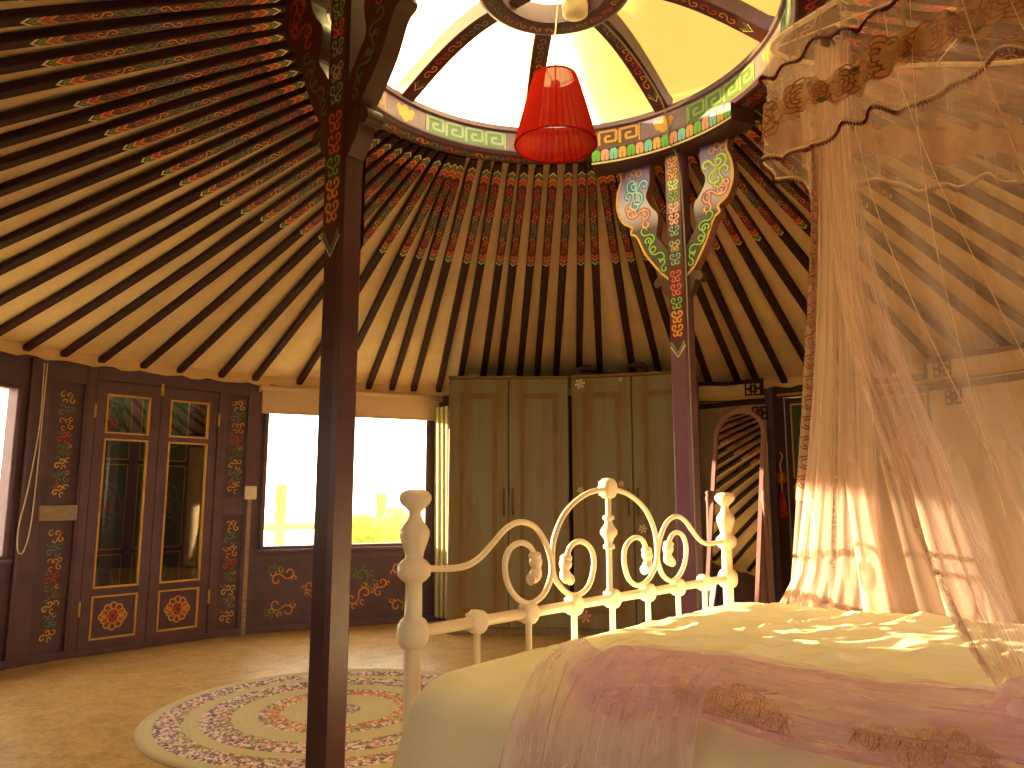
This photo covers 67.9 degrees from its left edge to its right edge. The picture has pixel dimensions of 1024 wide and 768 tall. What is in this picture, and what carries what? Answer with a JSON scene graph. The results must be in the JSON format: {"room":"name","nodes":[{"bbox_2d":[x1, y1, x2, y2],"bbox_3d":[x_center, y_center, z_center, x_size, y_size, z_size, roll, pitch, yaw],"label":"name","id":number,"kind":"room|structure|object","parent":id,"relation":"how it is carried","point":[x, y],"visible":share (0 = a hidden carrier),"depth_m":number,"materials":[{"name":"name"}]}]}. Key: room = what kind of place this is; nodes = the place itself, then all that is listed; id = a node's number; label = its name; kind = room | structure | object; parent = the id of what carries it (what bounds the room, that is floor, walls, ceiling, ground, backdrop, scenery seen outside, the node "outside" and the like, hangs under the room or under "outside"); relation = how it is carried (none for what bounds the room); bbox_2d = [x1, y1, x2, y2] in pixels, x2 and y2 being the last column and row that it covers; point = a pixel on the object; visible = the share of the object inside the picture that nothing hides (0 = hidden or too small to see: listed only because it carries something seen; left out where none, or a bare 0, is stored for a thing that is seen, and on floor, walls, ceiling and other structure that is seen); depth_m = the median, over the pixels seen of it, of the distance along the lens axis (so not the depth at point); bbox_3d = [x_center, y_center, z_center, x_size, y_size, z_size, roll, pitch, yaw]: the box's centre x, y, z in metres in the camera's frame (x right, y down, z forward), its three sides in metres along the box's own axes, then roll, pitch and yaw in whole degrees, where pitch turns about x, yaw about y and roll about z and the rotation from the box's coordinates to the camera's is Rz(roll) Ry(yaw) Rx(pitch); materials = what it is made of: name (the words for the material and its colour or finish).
{"room":"traditional dwelling","nodes":[
{"label":"traditional dwelling","id":0,"kind":"room"},
{"bbox_2d":[8,356,89,668],"bbox_3d":[-3.018,0.798,4.952,0.104,1.955,0.365,-5,-10,31],"label":"wall","id":1,"kind":"structure","parent":0,"point":[40,622],"depth_m":4.93,"materials":[{"name":"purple wood"}]},
{"bbox_2d":[0,351,36,670],"bbox_3d":[-3.330,0.663,4.045,0.125,1.955,1.613,-3,-9,17],"label":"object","id":2,"kind":"structure","parent":1,"relation":"in","point":[17,372],"depth_m":4.74,"materials":[{"name":"purple wood"}]},
{"bbox_2d":[16,363,47,554],"bbox_3d":[-3.045,0.460,4.822,0.013,1.214,0.094,-5,-10,30],"label":"pull cord","id":3,"kind":"object","parent":1,"relation":"hanging from","point":[42,398],"visible":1,"depth_m":4.84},
{"bbox_2d":[213,382,258,637],"bbox_3d":[-2.159,0.943,5.918,0.274,1.955,0.095,7,-11,-38],"label":"wall","id":4,"kind":"structure","parent":0,"point":[242,404],"depth_m":5.89,"materials":[{"name":"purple wood"}]},
{"bbox_2d":[240,486,256,634],"bbox_3d":[-2.043,1.355,5.867,0.090,1.125,0.034,7,-11,-38],"label":"light switch","id":5,"kind":"object","parent":4,"relation":"attached to","point":[250,493],"visible":1,"depth_m":5.88,"materials":[{"name":"plastic"}]},
{"bbox_2d":[0,621,592,767],"bbox_3d":[0.186,1.503,2.849,7.720,0.060,7.720,0,-8,0],"label":"floor","id":6,"kind":"structure","parent":0,"point":[86,711],"depth_m":4.40,"materials":[{"name":"beige wood"}]},
{"bbox_2d":[134,669,444,767],"bbox_3d":[-0.834,1.590,3.702,1.867,0.017,1.867,0,-8,0],"label":"braided rug","id":7,"kind":"object","parent":6,"relation":"on","point":[258,722],"visible":0.66,"depth_m":3.47,"materials":[{"name":"fabric"}]},
{"bbox_2d":[284,0,417,767],"bbox_3d":[-0.459,-0.090,2.318,0.938,2.934,0.256,-7,-11,40],"label":"support post","id":8,"kind":"object","parent":6,"relation":"on","point":[347,65],"visible":1,"depth_m":2.25,"materials":[{"name":"red paint"}]},
{"bbox_2d":[446,376,570,633],"bbox_3d":[-0.028,0.954,6.148,0.963,2.000,0.477,0,-8,0],"label":"wardrobe","id":9,"kind":"object","parent":6,"relation":"on","point":[508,441],"visible":0.84,"depth_m":5.96,"materials":[{"name":"brown wood"}]},
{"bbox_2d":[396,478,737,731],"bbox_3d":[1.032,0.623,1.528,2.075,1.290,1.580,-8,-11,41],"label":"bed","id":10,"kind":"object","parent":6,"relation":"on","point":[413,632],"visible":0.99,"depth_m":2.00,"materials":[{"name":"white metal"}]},
{"bbox_2d":[391,602,1023,767],"bbox_3d":[0.960,0.885,1.483,1.998,0.696,1.704,-8,-11,41],"label":"sheet","id":11,"kind":"object","parent":10,"relation":"on","point":[894,669],"visible":0.91,"depth_m":1.43,"materials":[{"name":"fabric"}]},
{"bbox_2d":[570,371,704,634],"bbox_3d":[0.991,0.930,5.987,0.968,2.000,0.477,-3,-9,18],"label":"wardrobe","id":12,"kind":"object","parent":6,"relation":"on","point":[622,423],"visible":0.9,"depth_m":5.84,"materials":[{"name":"brown wood"}]},
{"bbox_2d":[574,362,648,374],"bbox_3d":[0.819,-0.106,6.244,0.604,0.126,0.142,-2,-9,11],"label":"rack","id":13,"kind":"object","parent":12,"relation":"on","point":[579,370],"visible":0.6,"depth_m":6.21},
{"bbox_2d":[592,102,754,614],"bbox_3d":[0.834,0.135,3.826,0.938,2.934,0.263,-7,-11,40],"label":"support post","id":14,"kind":"object","parent":6,"relation":"on","point":[712,136],"visible":0.95,"depth_m":3.92,"materials":[{"name":"red paint"}]},
{"bbox_2d":[705,409,771,607],"bbox_3d":[1.455,0.960,4.912,0.434,1.623,0.446,-8,-12,42],"label":"mirror","id":15,"kind":"object","parent":6,"relation":"on","point":[740,437],"visible":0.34,"depth_m":4.93,"materials":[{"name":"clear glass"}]},
{"bbox_2d":[436,395,573,620],"bbox_3d":[0.075,1.053,6.659,1.478,1.955,0.090,0,-9,-2],"label":"wall","id":16,"kind":"structure","parent":0,"point":[445,402],"depth_m":6.69,"materials":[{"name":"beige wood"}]},
{"bbox_2d":[247,384,435,633],"bbox_3d":[-1.352,1.000,6.303,1.553,1.955,0.125,4,-9,-24],"label":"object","id":17,"kind":"structure","parent":16,"relation":"in","point":[280,594],"depth_m":6.08,"materials":[{"name":"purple wood"}]},
{"bbox_2d":[259,384,442,420],"bbox_3d":[-1.319,0.164,6.376,1.543,0.230,0.065,4,-9,-24],"label":"roller blind","id":18,"kind":"object","parent":17,"relation":"attached to","point":[288,400],"visible":0.79,"depth_m":6.42,"materials":[{"name":"beige fabric"}]},
{"bbox_2d":[434,406,447,617],"bbox_3d":[-0.587,1.056,6.356,0.188,1.740,0.032,-8,-12,43],"label":"curtain","id":19,"kind":"object","parent":17,"relation":"hanging from","point":[441,413],"visible":0.93,"depth_m":6.36,"materials":[{"name":"beige fabric"}]},
{"bbox_2d":[0,0,1023,395],"bbox_3d":[0.186,-0.987,3.221,7.980,1.170,7.980,0,-8,0],"label":"ceiling","id":20,"kind":"structure","parent":0,"point":[285,370],"depth_m":4.88,"materials":[{"name":"fabric"}]},
{"bbox_2d":[0,0,40,1],"bbox_3d":[-1.970,-1.099,2.174,2.628,1.010,0.053,4,-9,-26],"label":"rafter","id":21,"kind":"object","parent":20,"relation":"attached to","point":[0,0],"visible":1,"depth_m":2.41,"materials":[{"name":"brown wood"}]},
{"bbox_2d":[0,0,283,27],"bbox_3d":[-2.040,-1.076,2.330,2.628,1.010,0.053,3,-9,-22],"label":"rafter","id":22,"kind":"object","parent":20,"relation":"attached to","point":[54,14],"visible":1,"depth_m":2.60,"materials":[{"name":"brown wood"}]},
{"bbox_2d":[0,12,284,74],"bbox_3d":[-2.137,-1.032,2.625,2.628,1.010,0.054,2,-9,-15],"label":"rafter","id":23,"kind":"object","parent":20,"relation":"attached to","point":[74,54],"visible":0.98,"depth_m":2.84,"materials":[{"name":"brown wood"}]},
{"bbox_2d":[0,26,285,99],"bbox_3d":[-2.173,-1.008,2.785,2.628,1.010,0.053,2,-9,-11],"label":"rafter","id":24,"kind":"object","parent":20,"relation":"attached to","point":[88,73],"visible":0.98,"depth_m":2.96,"materials":[{"name":"brown wood"}]},
{"bbox_2d":[0,0,286,50],"bbox_3d":[-2.092,-1.055,2.472,2.628,1.010,0.053,3,-9,-18],"label":"rafter","id":25,"kind":"object","parent":20,"relation":"attached to","point":[161,21],"visible":0.99,"depth_m":2.73,"materials":[{"name":"brown wood"}]},
{"bbox_2d":[0,40,291,127],"bbox_3d":[-2.200,-0.980,2.970,2.629,1.010,0.053,1,-9,-7],"label":"rafter","id":26,"kind":"object","parent":20,"relation":"attached to","point":[175,75],"visible":0.98,"depth_m":3.08,"materials":[{"name":"brown wood"}]},
{"bbox_2d":[0,52,296,148],"bbox_3d":[-2.210,-0.959,3.112,2.630,1.010,0.053,1,-9,-4],"label":"rafter","id":27,"kind":"object","parent":20,"relation":"attached to","point":[105,111],"visible":0.98,"depth_m":3.18,"materials":[{"name":"brown wood"}]},
{"bbox_2d":[0,63,301,171],"bbox_3d":[-2.211,-0.937,3.261,2.631,1.010,0.053,0,-9,-1],"label":"rafter","id":28,"kind":"object","parent":20,"relation":"attached to","point":[237,87],"visible":0.97,"depth_m":3.29,"materials":[{"name":"brown wood"}]},
{"bbox_2d":[0,74,304,196],"bbox_3d":[-2.202,-0.912,3.427,2.632,1.010,0.054,0,-9,2],"label":"rafter","id":29,"kind":"object","parent":20,"relation":"attached to","point":[284,86],"visible":0.99,"depth_m":3.42,"materials":[{"name":"brown wood"}]},
{"bbox_2d":[0,86,308,221],"bbox_3d":[-2.182,-0.888,3.584,2.634,1.010,0.054,-1,-9,6],"label":"rafter","id":30,"kind":"object","parent":20,"relation":"attached to","point":[284,100],"visible":0.96,"depth_m":3.55,"materials":[{"name":"brown wood"}]},
{"bbox_2d":[0,98,312,249],"bbox_3d":[-2.148,-0.863,3.752,2.636,1.010,0.054,-1,-9,9],"label":"rafter","id":31,"kind":"object","parent":20,"relation":"attached to","point":[305,106],"visible":0.92,"depth_m":3.69,"materials":[{"name":"brown wood"}]},
{"bbox_2d":[0,110,317,275],"bbox_3d":[-2.108,-0.841,3.901,2.637,1.010,0.054,-2,-9,13],"label":"rafter","id":32,"kind":"object","parent":20,"relation":"attached to","point":[306,119],"visible":0.88,"depth_m":3.83,"materials":[{"name":"brown wood"}]},
{"bbox_2d":[0,141,319,335],"bbox_3d":[-1.986,-0.794,4.214,2.640,1.010,0.054,-3,-9,20],"label":"rafter","id":33,"kind":"object","parent":20,"relation":"attached to","point":[308,149],"visible":0.73,"depth_m":4.17,"materials":[{"name":"brown wood"}]},
{"bbox_2d":[0,122,321,305],"bbox_3d":[-2.050,-0.816,4.065,2.639,1.010,0.055,-3,-9,17],"label":"rafter","id":34,"kind":"object","parent":20,"relation":"attached to","point":[302,137],"visible":0.79,"depth_m":4.00,"materials":[{"name":"brown wood"}]},
{"bbox_2d":[23,129,375,351],"bbox_3d":[-1.907,-0.772,4.365,2.642,1.011,0.054,-4,-9,24],"label":"rafter","id":35,"kind":"object","parent":20,"relation":"attached to","point":[317,161],"visible":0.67,"depth_m":4.34,"materials":[{"name":"brown wood"}]},
{"bbox_2d":[60,129,388,356],"bbox_3d":[-1.824,-0.751,4.501,2.645,1.011,0.056,-4,-10,27],"label":"rafter","id":36,"kind":"object","parent":20,"relation":"attached to","point":[316,179],"visible":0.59,"depth_m":4.46,"materials":[{"name":"brown wood"}]},
{"bbox_2d":[98,134,399,362],"bbox_3d":[-1.730,-0.731,4.635,2.644,1.011,0.054,-5,-10,31],"label":"rafter","id":37,"kind":"object","parent":20,"relation":"attached to","point":[384,145],"visible":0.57,"depth_m":4.58,"materials":[{"name":"brown wood"}]},
{"bbox_2d":[140,139,409,368],"bbox_3d":[-1.617,-0.710,4.775,2.641,1.010,0.054,-6,-11,36],"label":"rafter","id":38,"kind":"object","parent":20,"relation":"attached to","point":[396,149],"visible":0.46,"depth_m":4.71,"materials":[{"name":"brown wood"}]},
{"bbox_2d":[176,142,419,372],"bbox_3d":[-1.507,-0.693,4.892,2.637,1.010,0.054,-7,-11,40],"label":"rafter","id":39,"kind":"object","parent":20,"relation":"attached to","point":[389,169],"visible":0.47,"depth_m":4.83,"materials":[{"name":"brown wood"}]},
{"bbox_2d":[218,146,428,377],"bbox_3d":[-1.370,-0.674,5.019,0.054,1.010,2.632,8,-12,-43],"label":"rafter","id":40,"kind":"object","parent":20,"relation":"attached to","point":[401,173],"visible":0.72,"depth_m":4.95,"materials":[{"name":"brown wood"}]},
{"bbox_2d":[252,148,435,380],"bbox_3d":[-1.247,-0.659,5.117,0.053,1.010,2.630,7,-11,-38],"label":"rafter","id":41,"kind":"object","parent":20,"relation":"attached to","point":[405,184],"visible":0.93,"depth_m":4.67,"materials":[{"name":"brown wood"}]},
{"bbox_2d":[296,151,445,384],"bbox_3d":[-1.073,-0.642,5.234,0.054,1.010,2.628,5,-10,-31],"label":"rafter","id":42,"kind":"object","parent":20,"relation":"attached to","point":[435,163],"visible":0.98,"depth_m":4.71,"materials":[{"name":"brown wood"}]},
{"bbox_2d":[358,153,454,349],"bbox_3d":[-0.911,-0.628,5.324,0.053,1.010,2.628,4,-9,-26],"label":"rafter","id":43,"kind":"object","parent":20,"relation":"attached to","point":[441,173],"visible":0.96,"depth_m":4.84,"materials":[{"name":"brown wood"}]},
{"bbox_2d":[366,155,460,388],"bbox_3d":[-0.772,-0.619,5.389,0.054,1.010,2.632,3,-9,-21],"label":"rafter","id":44,"kind":"object","parent":20,"relation":"attached to","point":[441,196],"visible":0.99,"depth_m":5.06,"materials":[{"name":"brown wood"}]},
{"bbox_2d":[389,157,465,389],"bbox_3d":[-0.663,-0.612,5.432,0.054,1.010,2.635,3,-9,-17],"label":"rafter","id":45,"kind":"object","parent":20,"relation":"attached to","point":[446,209],"visible":0.98,"depth_m":5.11,"materials":[{"name":"brown wood"}]},
{"bbox_2d":[411,158,477,390],"bbox_3d":[-0.540,-0.606,5.474,0.054,1.010,2.634,2,-9,-14],"label":"rafter","id":46,"kind":"object","parent":20,"relation":"attached to","point":[470,172],"visible":0.99,"depth_m":5.08,"materials":[{"name":"brown wood"}]},
{"bbox_2d":[436,161,491,391],"bbox_3d":[-0.395,-0.600,5.516,0.054,1.010,2.632,2,-9,-11],"label":"rafter","id":47,"kind":"object","parent":20,"relation":"attached to","point":[485,170],"visible":1,"depth_m":5.12,"materials":[{"name":"brown wood"}]},
{"bbox_2d":[458,162,501,375],"bbox_3d":[-0.278,-0.596,5.542,0.053,1.010,2.631,1,-9,-9],"label":"rafter","id":48,"kind":"object","parent":20,"relation":"attached to","point":[497,168],"visible":0.98,"depth_m":5.08,"materials":[{"name":"brown wood"}]},
{"bbox_2d":[480,163,516,375],"bbox_3d":[-0.136,-0.592,5.565,0.054,1.010,2.629,1,-9,-6],"label":"rafter","id":49,"kind":"object","parent":20,"relation":"attached to","point":[511,173],"visible":0.97,"depth_m":5.10,"materials":[{"name":"brown wood"}]},
{"bbox_2d":[497,164,527,375],"bbox_3d":[-0.027,-0.590,5.578,0.053,1.010,2.628,1,-9,-4],"label":"rafter","id":50,"kind":"object","parent":20,"relation":"attached to","point":[523,174],"visible":0.97,"depth_m":5.11,"materials":[{"name":"brown wood"}]},
{"bbox_2d":[517,165,542,375],"bbox_3d":[0.106,-0.589,5.586,0.053,1.010,2.628,0,-9,-2],"label":"rafter","id":51,"kind":"object","parent":20,"relation":"attached to","point":[538,175],"visible":0.97,"depth_m":5.12,"materials":[{"name":"brown wood"}]},
{"bbox_2d":[534,165,556,375],"bbox_3d":[0.226,-0.589,5.587,0.053,1.010,2.629,0,-9,-1],"label":"rafter","id":52,"kind":"object","parent":20,"relation":"attached to","point":[552,176],"visible":0.94,"depth_m":5.12,"materials":[{"name":"brown wood"}]},
{"bbox_2d":[553,164,572,375],"bbox_3d":[0.356,-0.590,5.580,0.054,1.010,2.632,0,-9,1],"label":"rafter","id":53,"kind":"object","parent":20,"relation":"attached to","point":[568,173],"visible":0.94,"depth_m":5.11,"materials":[{"name":"brown wood"}]},
{"bbox_2d":[327,0,827,164],"bbox_3d":[0.186,-1.629,3.317,2.240,0.426,2.240,0,-8,0],"label":"skylight","id":54,"kind":"object","parent":20,"relation":"attached to","point":[479,60],"visible":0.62,"depth_m":3.82,"materials":[{"name":"glass"}]},
{"bbox_2d":[514,0,597,163],"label":"pendant lamp","id":55,"kind":"object","parent":54,"relation":"hanging from","point":[556,126],"depth_m":3.19,"materials":[{"name":"fabric"}]},
{"bbox_2d":[600,102,673,123],"bbox_3d":[0.813,-1.764,3.320,1.246,0.285,2.412,0,-8,0],"label":"crown molding","id":56,"kind":"structure","parent":54,"relation":"on","point":[673,102],"depth_m":4.33,"materials":[{"name":"wood"}]},
{"bbox_2d":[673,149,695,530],"label":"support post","id":57,"kind":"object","parent":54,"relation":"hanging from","point":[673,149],"depth_m":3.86,"materials":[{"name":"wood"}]},
{"bbox_2d":[576,163,585,375],"bbox_3d":[0.498,-0.592,5.566,0.054,1.010,2.634,-1,-9,4],"label":"rafter","id":58,"kind":"object","parent":20,"relation":"attached to","point":[581,174],"visible":0.97,"depth_m":5.06,"materials":[{"name":"brown wood"}]},
{"bbox_2d":[587,162,602,372],"bbox_3d":[0.621,-0.595,5.546,0.054,1.010,2.633,-1,-9,7],"label":"rafter","id":59,"kind":"object","parent":20,"relation":"attached to","point":[591,178],"visible":0.96,"depth_m":5.09,"materials":[{"name":"brown wood"}]},
{"bbox_2d":[598,176,635,371],"bbox_3d":[0.798,-0.601,5.508,0.053,1.010,2.630,-2,-9,13],"label":"rafter","id":60,"kind":"object","parent":20,"relation":"attached to","point":[604,187],"visible":0.91,"depth_m":5.10,"materials":[{"name":"brown wood"}]},
{"bbox_2d":[607,175,661,371],"bbox_3d":[0.931,-0.607,5.470,0.053,1.010,2.628,-3,-9,17],"label":"rafter","id":61,"kind":"object","parent":20,"relation":"attached to","point":[612,180],"visible":0.74,"depth_m":5.22,"materials":[{"name":"brown wood"}]},
{"bbox_2d":[615,174,669,340],"bbox_3d":[1.056,-0.613,5.426,0.054,1.010,2.628,-3,-9,21],"label":"rafter","id":62,"kind":"object","parent":20,"relation":"attached to","point":[651,272],"visible":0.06,"depth_m":5.35,"materials":[{"name":"brown wood"}]},
{"bbox_2d":[653,175,740,380],"bbox_3d":[1.316,-0.631,5.307,0.054,1.010,2.628,-4,-10,27],"label":"rafter","id":63,"kind":"object","parent":20,"relation":"attached to","point":[659,197],"visible":0.35,"depth_m":5.49,"materials":[{"name":"brown wood"}]},
{"bbox_2d":[698,378,774,603],"bbox_3d":[1.665,0.941,6.163,0.848,1.951,0.071,-4,-9,24],"label":"felt hanging","id":64,"kind":"object","parent":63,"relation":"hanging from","point":[710,414],"visible":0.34,"depth_m":6.23},
{"bbox_2d":[695,333,712,381],"bbox_3d":[1.173,-0.621,5.377,0.053,1.010,2.628,-4,-9,24],"label":"rafter","id":65,"kind":"object","parent":20,"relation":"attached to","point":[698,352],"visible":0.02,"depth_m":6.09,"materials":[{"name":"brown wood"}]},
{"bbox_2d":[655,164,758,378],"bbox_3d":[1.411,-0.639,5.255,0.053,1.010,2.629,-5,-10,29],"label":"rafter","id":66,"kind":"object","parent":20,"relation":"attached to","point":[660,170],"visible":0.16,"depth_m":5.39,"materials":[{"name":"brown wood"}]},
{"bbox_2d":[689,178,786,382],"bbox_3d":[1.540,-0.651,5.172,0.053,1.010,2.631,-5,-10,31],"label":"rafter","id":67,"kind":"object","parent":20,"relation":"attached to","point":[717,246],"visible":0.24,"depth_m":5.24,"materials":[{"name":"brown wood"}]},
{"bbox_2d":[688,154,818,379],"bbox_3d":[1.676,-0.666,5.072,0.054,1.010,2.633,-6,-10,35],"label":"rafter","id":68,"kind":"object","parent":20,"relation":"attached to","point":[693,160],"visible":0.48,"depth_m":4.94,"materials":[{"name":"brown wood"}]},
{"bbox_2d":[515,0,1023,767],"bbox_3d":[1.067,-0.150,1.735,1.733,2.520,1.842,-4,-10,27],"label":"canopy","id":69,"kind":"object","parent":20,"relation":"hanging from","point":[881,55],"visible":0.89,"depth_m":2.21,"materials":[{"name":"beige fabric"}]},
{"bbox_2d":[515,642,599,767],"bbox_3d":[0.166,0.753,1.245,0.383,0.588,0.342,-8,-11,41],"label":"drape","id":70,"kind":"object","parent":69,"relation":"hanging from","point":[574,759],"depth_m":1.32,"materials":[{"name":"pink fabric"}]},
{"bbox_2d":[696,153,853,377],"bbox_3d":[1.800,-0.681,4.969,0.053,1.010,2.631,-7,-11,39],"label":"rafter","id":71,"kind":"object","parent":20,"relation":"attached to","point":[736,204],"visible":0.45,"depth_m":4.88,"materials":[{"name":"brown wood"}]},
{"bbox_2d":[738,171,895,372],"bbox_3d":[1.932,-0.701,4.841,2.629,1.010,0.053,8,-12,-44],"label":"rafter","id":72,"kind":"object","parent":20,"relation":"attached to","point":[744,185],"visible":0.62,"depth_m":4.73,"materials":[{"name":"brown wood"}]},
{"bbox_2d":[732,142,934,358],"bbox_3d":[2.058,-0.722,4.697,2.628,1.010,0.054,7,-11,-39],"label":"rafter","id":73,"kind":"object","parent":20,"relation":"attached to","point":[740,156],"visible":0.78,"depth_m":4.55,"materials":[{"name":"brown wood"}]},
{"bbox_2d":[734,133,968,352],"bbox_3d":[2.149,-0.740,4.578,2.628,1.010,0.053,6,-10,-35],"label":"rafter","id":74,"kind":"object","parent":20,"relation":"attached to","point":[741,140],"visible":0.71,"depth_m":4.46,"materials":[{"name":"brown wood"}]},
{"bbox_2d":[744,126,1011,346],"bbox_3d":[2.245,-0.762,4.433,2.628,1.010,0.053,5,-10,-31],"label":"rafter","id":75,"kind":"object","parent":20,"relation":"attached to","point":[755,134],"visible":0.75,"depth_m":4.35,"materials":[{"name":"brown wood"}]},
{"bbox_2d":[754,101,1023,289],"bbox_3d":[2.397,-0.806,4.134,2.628,1.010,0.053,4,-9,-23],"label":"rafter","id":76,"kind":"object","parent":20,"relation":"attached to","point":[889,193],"visible":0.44,"depth_m":4.05,"materials":[{"name":"brown wood"}]},
{"bbox_2d":[755,112,1023,328],"bbox_3d":[2.320,-0.782,4.298,2.628,1.010,0.053,4,-10,-27],"label":"rafter","id":77,"kind":"object","parent":20,"relation":"attached to","point":[825,172],"visible":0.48,"depth_m":4.25,"materials":[{"name":"brown wood"}]},
{"bbox_2d":[763,95,1023,260],"bbox_3d":[2.451,-0.827,3.997,2.628,1.010,0.053,3,-9,-19],"label":"rafter","id":78,"kind":"object","parent":20,"relation":"attached to","point":[870,161],"visible":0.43,"depth_m":3.90,"materials":[{"name":"brown wood"}]},
{"bbox_2d":[775,84,1023,225],"bbox_3d":[2.508,-0.855,3.811,2.628,1.010,0.053,2,-9,-14],"label":"rafter","id":79,"kind":"object","parent":20,"relation":"attached to","point":[974,193],"visible":0.51,"depth_m":3.71,"materials":[{"name":"brown wood"}]},
{"bbox_2d":[827,0,973,12],"bbox_3d":[2.419,-1.073,2.348,2.628,1.010,0.053,-3,-9,21],"label":"rafter","id":80,"kind":"object","parent":20,"relation":"attached to","point":[937,6],"visible":0.42,"depth_m":2.75,"materials":[{"name":"brown wood"}]},
{"bbox_2d":[801,56,1003,130],"bbox_3d":[2.583,-0.929,3.313,2.628,1.010,0.053,0,-9,-2],"label":"rafter","id":81,"kind":"object","parent":20,"relation":"attached to","point":[882,89],"visible":0.66,"depth_m":3.30,"materials":[{"name":"brown wood"}]},
{"bbox_2d":[784,76,1023,198],"bbox_3d":[2.544,-0.878,3.651,2.628,1.010,0.053,2,-9,-10],"label":"rafter","id":82,"kind":"object","parent":20,"relation":"attached to","point":[975,169],"visible":0.27,"depth_m":3.57,"materials":[{"name":"brown wood"}]},
{"bbox_2d":[791,67,1023,176],"bbox_3d":[2.566,-0.900,3.509,2.628,1.010,0.054,1,-9,-7],"label":"rafter","id":83,"kind":"object","parent":20,"relation":"attached to","point":[1003,161],"visible":0.48,"depth_m":3.44,"materials":[{"name":"brown wood"}]},
{"bbox_2d":[807,47,1023,124],"bbox_3d":[2.584,-0.954,3.148,2.628,1.010,0.054,0,-9,2],"label":"rafter","id":84,"kind":"object","parent":20,"relation":"attached to","point":[926,87],"visible":0.7,"depth_m":3.20,"materials":[{"name":"brown wood"}]},
{"bbox_2d":[813,38,1023,103],"bbox_3d":[2.575,-0.975,3.005,2.628,1.010,0.053,-1,-9,5],"label":"rafter","id":85,"kind":"object","parent":20,"relation":"attached to","point":[935,74],"visible":0.59,"depth_m":3.10,"materials":[{"name":"brown wood"}]},
{"bbox_2d":[818,24,1023,84],"bbox_3d":[2.555,-1.000,2.840,2.628,1.010,0.054,-1,-9,9],"label":"rafter","id":86,"kind":"object","parent":20,"relation":"attached to","point":[1008,73],"visible":0.49,"depth_m":3.00,"materials":[{"name":"brown wood"}]},
{"bbox_2d":[822,13,1023,59],"bbox_3d":[2.520,-1.025,2.668,2.628,1.010,0.053,-2,-9,13],"label":"rafter","id":87,"kind":"object","parent":20,"relation":"attached to","point":[964,44],"visible":0.58,"depth_m":2.92,"materials":[{"name":"brown wood"}]},
{"bbox_2d":[825,1,1023,42],"bbox_3d":[2.478,-1.048,2.515,2.628,1.010,0.053,-3,-9,17],"label":"rafter","id":88,"kind":"object","parent":20,"relation":"attached to","point":[1001,31],"visible":0.56,"depth_m":2.86,"materials":[{"name":"brown wood"}]},
{"bbox_2d":[699,387,782,602],"bbox_3d":[1.492,1.018,6.426,1.470,1.955,0.090,-3,-9,20],"label":"wall","id":89,"kind":"structure","parent":0,"point":[768,391],"depth_m":6.16,"materials":[{"name":"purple wood"}]},
{"bbox_2d":[946,369,1023,381],"bbox_3d":[3.457,0.766,4.740,0.090,1.955,1.361,5,-10,-28],"label":"wall","id":90,"kind":"structure","parent":0,"point":[1018,370],"depth_m":5.23,"materials":[{"name":"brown wood"}]},
{"bbox_2d":[772,374,946,613],"bbox_3d":[2.650,0.916,5.743,1.277,1.955,0.108,-7,-11,41],"label":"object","id":91,"kind":"structure","parent":90,"relation":"in","point":[819,567],"depth_m":5.76,"materials":[{"name":"white fabric"}]},
{"bbox_2d":[775,452,787,517],"bbox_3d":[2.166,0.808,6.104,0.080,0.528,0.075,0,-8,0],"label":"tassel","id":92,"kind":"object","parent":91,"relation":"hanging from","point":[781,477],"visible":1,"depth_m":6.08,"materials":[{"name":"red fabric"}]},
{"bbox_2d":[923,343,1023,623],"bbox_3d":[3.231,0.693,4.505,0.080,1.951,1.515,4,-9,-26],"label":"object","id":93,"kind":"object","parent":90,"relation":"attached to","point":[999,399],"visible":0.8,"depth_m":4.92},
{"bbox_3d":[-2.768,0.911,5.622,1.063,1.990,1.124,0,-8,0],"label":"wall","id":94,"kind":"structure","parent":0,"visible":0},
{"bbox_2d":[66,366,227,658],"bbox_3d":[-2.591,0.875,5.466,0.107,1.955,0.999,-8,-11,41],"label":"door","id":95,"kind":"structure","parent":94,"relation":"in","point":[149,612],"depth_m":5.40,"materials":[{"name":"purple wood"}]},
{"bbox_2d":[95,396,206,586],"bbox_3d":[-2.885,0.926,5.726,0.055,1.930,1.119,-8,-11,41],"label":"window pane","id":96,"kind":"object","parent":95,"relation":"in","point":[119,526],"depth_m":5.80,"materials":[{"name":"clear glass"}]},
{"label":"outside","id":97,"kind":"structure","parent":0,"visible":0},
{"bbox_2d":[263,512,421,545],"bbox_3d":[0.000,1.103,-0.165,120.000,0.001,120.000,0,-8,0],"label":"ground","id":98,"kind":"structure","parent":97,"point":[300,536],"depth_m":26.03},
{"bbox_2d":[264,484,386,545],"bbox_3d":[-3.120,2.011,10.312,12.395,1.300,1.116,2,-9,-14],"label":"fence","id":99,"kind":"object","parent":98,"relation":"on","point":[280,525],"visible":0.06,"depth_m":10.69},
{"bbox_2d":[352,507,408,543],"bbox_3d":[-1.505,1.987,9.107,1.557,1.011,1.556,-7,-11,39],"label":"bush","id":100,"kind":"object","parent":98,"relation":"on","point":[366,528],"visible":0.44,"depth_m":8.68,"materials":[{"name":"plant"}]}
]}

